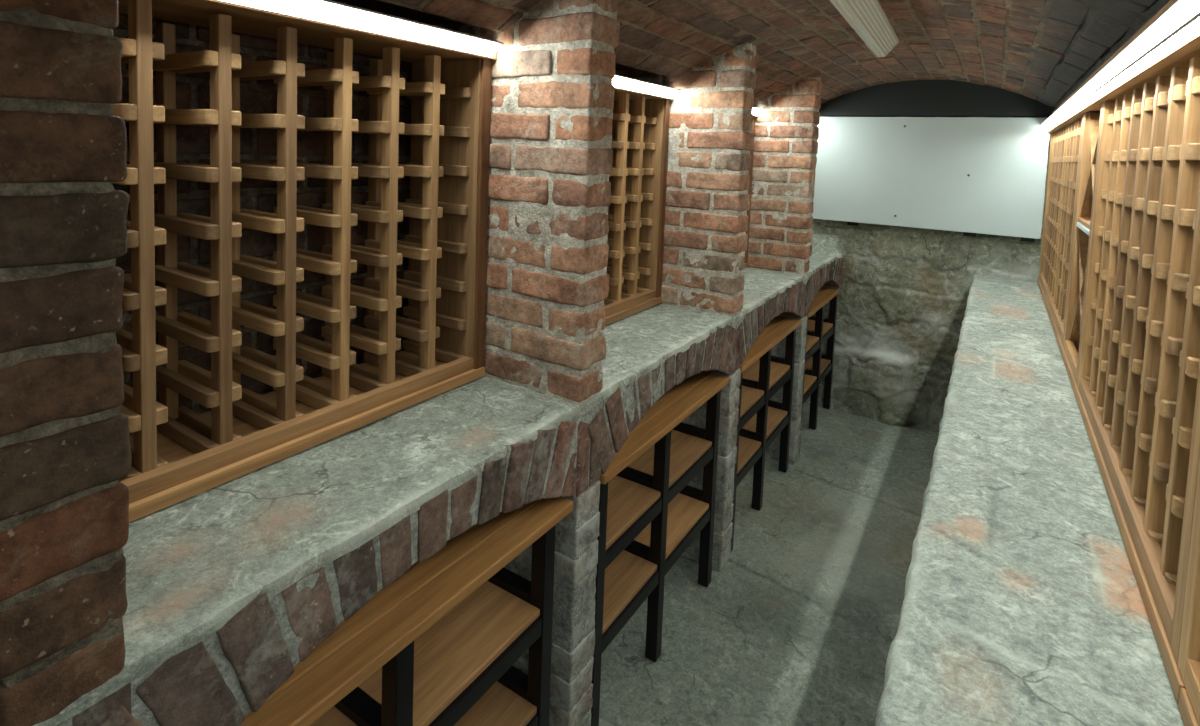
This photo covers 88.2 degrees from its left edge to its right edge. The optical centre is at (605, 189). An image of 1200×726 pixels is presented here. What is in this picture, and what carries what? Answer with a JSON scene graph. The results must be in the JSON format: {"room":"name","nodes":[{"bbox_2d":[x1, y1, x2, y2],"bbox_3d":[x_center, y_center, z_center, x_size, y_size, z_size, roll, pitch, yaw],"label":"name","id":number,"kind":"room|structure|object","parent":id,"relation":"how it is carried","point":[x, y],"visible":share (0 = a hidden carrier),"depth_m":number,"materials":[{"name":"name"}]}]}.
{"room":"wine cellar","nodes":[
{"label":"wine cellar","id":0,"kind":"room"},
{"bbox_2d":[112,12,411,435],"bbox_3d":[-0.404,0.365,1.958,0.124,2.020,4.851,5,5,32],"label":"wall","id":1,"kind":"structure","parent":0,"point":[257,145],"depth_m":1.30,"materials":[{"name":"brick"}]},
{"bbox_2d":[332,0,1169,108],"bbox_3d":[0.411,-0.415,1.379,2.010,0.486,4.998,5,5,32],"label":"ceiling","id":2,"kind":"structure","parent":0,"point":[1043,51],"depth_m":1.89,"materials":[{"name":"brick"}]},
{"bbox_2d":[830,0,898,56],"bbox_3d":[0.710,-0.501,1.752,0.116,0.066,1.260,4,4,30],"label":"light","id":3,"kind":"object","parent":2,"relation":"attached to","point":[868,19],"visible":0.96,"depth_m":1.83,"materials":[{"name":"beige plastic"}]},
{"bbox_2d":[599,403,938,725],"bbox_3d":[0.148,1.400,1.683,1.288,0.013,4.898,5,5,32],"label":"floor","id":4,"kind":"structure","parent":0,"point":[798,626],"depth_m":2.08,"materials":[{"name":"concrete"}]},
{"bbox_2d":[240,497,572,725],"bbox_3d":[-0.420,1.049,1.119,0.283,0.721,0.811,5,5,32],"label":"shelf unit","id":5,"kind":"object","parent":4,"relation":"on","point":[440,644],"visible":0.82,"depth_m":1.14,"materials":[{"name":"black paint"}]},
{"bbox_2d":[33,234,845,725],"bbox_3d":[-0.120,0.859,1.828,0.593,1.043,4.891,5,5,32],"label":"ledge","id":6,"kind":"object","parent":4,"relation":"on","point":[231,585],"visible":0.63,"depth_m":1.05,"materials":[{"name":"stone"}]},
{"bbox_2d":[0,0,131,725],"bbox_3d":[-0.750,0.022,0.730,0.572,1.005,0.120,5,5,32],"label":"brick pillar","id":7,"kind":"structure","parent":6,"relation":"on","point":[65,448],"depth_m":0.59,"materials":[{"name":"red brick"}]},
{"bbox_2d":[112,0,503,521],"bbox_3d":[-0.587,0.062,1.185,0.303,0.798,0.827,5,5,32],"label":"wine rack","id":8,"kind":"object","parent":6,"relation":"on","point":[244,431],"depth_m":1.15,"materials":[{"name":"brown wood"}]},
{"bbox_2d":[426,0,619,416],"bbox_3d":[-0.248,-0.013,1.522,0.568,1.001,0.117,5,5,32],"label":"brick pillar","id":9,"kind":"structure","parent":6,"relation":"on","point":[553,90],"depth_m":1.39,"materials":[{"name":"red brick"}]},
{"bbox_2d":[604,74,680,325],"bbox_3d":[-0.086,0.034,1.976,0.303,0.786,0.827,5,5,32],"label":"wine rack","id":10,"kind":"object","parent":6,"relation":"on","point":[640,121],"depth_m":2.20,"materials":[{"name":"brown wood"}]},
{"bbox_2d":[615,42,756,322],"bbox_3d":[0.255,-0.046,2.312,0.571,1.001,0.116,5,5,32],"label":"brick pillar","id":11,"kind":"structure","parent":6,"relation":"on","point":[711,139],"depth_m":2.19,"materials":[{"name":"red brick"}]},
{"bbox_2d":[744,106,764,267],"bbox_3d":[0.416,0.000,2.768,0.303,0.786,0.827,5,5,32],"label":"wine rack","id":12,"kind":"object","parent":6,"relation":"on","point":[754,116],"depth_m":3.04,"materials":[{"name":"brown wood"}]},
{"bbox_2d":[752,108,761,114],"bbox_3d":[0.536,-0.361,2.674,0.022,0.026,0.799,5,5,32],"label":"diffuser","id":13,"kind":"object","parent":12,"relation":"attached to","point":[756,111],"depth_m":2.96,"materials":[{"name":"white plastic"}]},
{"bbox_2d":[748,75,821,279],"bbox_3d":[0.757,-0.080,3.105,0.570,1.001,0.117,5,5,32],"label":"brick pillar","id":14,"kind":"structure","parent":6,"relation":"on","point":[786,134],"depth_m":2.98,"materials":[{"name":"red brick"}]},
{"bbox_2d":[591,371,728,725],"bbox_3d":[0.082,1.015,1.910,0.283,0.721,0.811,5,5,32],"label":"shelf unit","id":15,"kind":"object","parent":4,"relation":"on","point":[650,515],"visible":0.61,"depth_m":1.81,"materials":[{"name":"black paint"}]},
{"bbox_2d":[730,316,801,551],"bbox_3d":[0.583,0.982,2.702,0.283,0.721,0.811,5,5,32],"label":"shelf unit","id":16,"kind":"object","parent":4,"relation":"on","point":[761,420],"visible":0.52,"depth_m":2.62,"materials":[{"name":"black paint"}]},
{"bbox_2d":[799,287,838,452],"bbox_3d":[1.060,0.949,3.453,0.283,0.721,0.716,5,5,32],"label":"shelf unit","id":17,"kind":"object","parent":4,"relation":"on","point":[818,366],"visible":0.47,"depth_m":3.40,"materials":[{"name":"black paint"}]},
{"bbox_2d":[875,274,1183,725],"bbox_3d":[0.887,1.005,1.168,0.542,0.907,4.851,5,5,32],"label":"stone ledge","id":18,"kind":"object","parent":4,"relation":"on","point":[1023,605],"visible":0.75,"depth_m":0.91,"materials":[{"name":"stone"}]},
{"bbox_2d":[1039,114,1083,346],"bbox_3d":[1.926,0.100,2.453,0.228,0.758,1.405,5,5,32],"label":"wine rack","id":19,"kind":"object","parent":18,"relation":"on","point":[1066,141],"visible":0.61,"depth_m":2.41,"materials":[{"name":"brown wood"}]},
{"bbox_2d":[1064,103,1102,382],"bbox_3d":[1.443,0.132,1.695,0.224,0.758,0.393,5,5,32],"label":"wine rack","id":20,"kind":"object","parent":18,"relation":"on","point":[1090,136],"visible":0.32,"depth_m":1.86,"materials":[{"name":"brown wood"}]},
{"bbox_2d":[1076,222,1089,234],"bbox_3d":[1.444,0.118,1.693,0.221,0.013,0.335,5,5,32],"label":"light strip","id":21,"kind":"object","parent":20,"relation":"attached to","point":[1083,227],"depth_m":1.76,"materials":[{"name":"white plastic"}]},
{"bbox_2d":[1078,218,1090,228],"bbox_3d":[1.446,0.103,1.691,0.218,0.012,0.335,5,5,32],"label":"shelf","id":22,"kind":"object","parent":20,"relation":"attached to","point":[1083,223],"depth_m":1.78,"materials":[{"name":"brown wood"}]},
{"bbox_2d":[1037,278,1198,725],"bbox_3d":[1.359,0.517,1.790,0.040,0.025,3.198,5,5,32],"label":"plinth","id":23,"kind":"object","parent":18,"relation":"on","point":[1185,707],"visible":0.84,"depth_m":0.89,"materials":[{"name":"brown wood"}]},
{"bbox_2d":[1077,47,1199,664],"bbox_3d":[1.054,0.159,1.077,0.228,0.758,1.065,5,5,32],"label":"wine rack","id":24,"kind":"object","parent":18,"relation":"on","point":[1138,384],"visible":0.97,"depth_m":0.99,"materials":[{"name":"brown wood"}]},
{"bbox_2d":[1178,457,1199,725],"bbox_3d":[0.678,0.184,0.487,0.224,0.758,0.333,5,5,32],"label":"wine rack","id":25,"kind":"object","parent":18,"relation":"on","point":[1189,650],"visible":1,"depth_m":0.68,"materials":[{"name":"brown wood"}]},
{"bbox_2d":[805,116,1050,432],"bbox_3d":[1.672,0.333,3.476,1.830,2.060,0.098,5,5,32],"label":"wall","id":26,"kind":"structure","parent":0,"point":[903,295],"depth_m":3.49,"materials":[{"name":"stone"}]},
{"bbox_2d":[812,117,1049,241],"bbox_3d":[1.728,-0.084,3.405,1.134,0.628,0.032,5,5,32],"label":"board","id":27,"kind":"object","parent":26,"relation":"attached to","point":[971,176],"visible":0.94,"depth_m":3.35,"materials":[{"name":"white paint"}]},
{"bbox_2d":[819,80,1054,116],"bbox_3d":[1.713,-0.546,3.429,1.774,0.284,0.082,5,5,32],"label":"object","id":28,"kind":"structure","parent":26,"relation":"attached to","point":[917,98],"depth_m":3.35,"materials":[{"name":"paint"}]},
{"bbox_2d":[1046,0,1199,132],"bbox_3d":[1.367,-0.265,1.541,0.248,0.104,3.483,5,5,32],"label":"crown molding","id":29,"kind":"structure","parent":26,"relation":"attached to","point":[1191,42],"depth_m":1.09,"materials":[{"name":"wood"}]},
{"bbox_2d":[1040,0,1199,130],"bbox_3d":[0.928,-0.224,1.109,0.027,0.032,4.682,5,5,32],"label":"led strip","id":30,"kind":"object","parent":29,"relation":"attached to","point":[1180,19],"visible":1,"depth_m":0.96,"materials":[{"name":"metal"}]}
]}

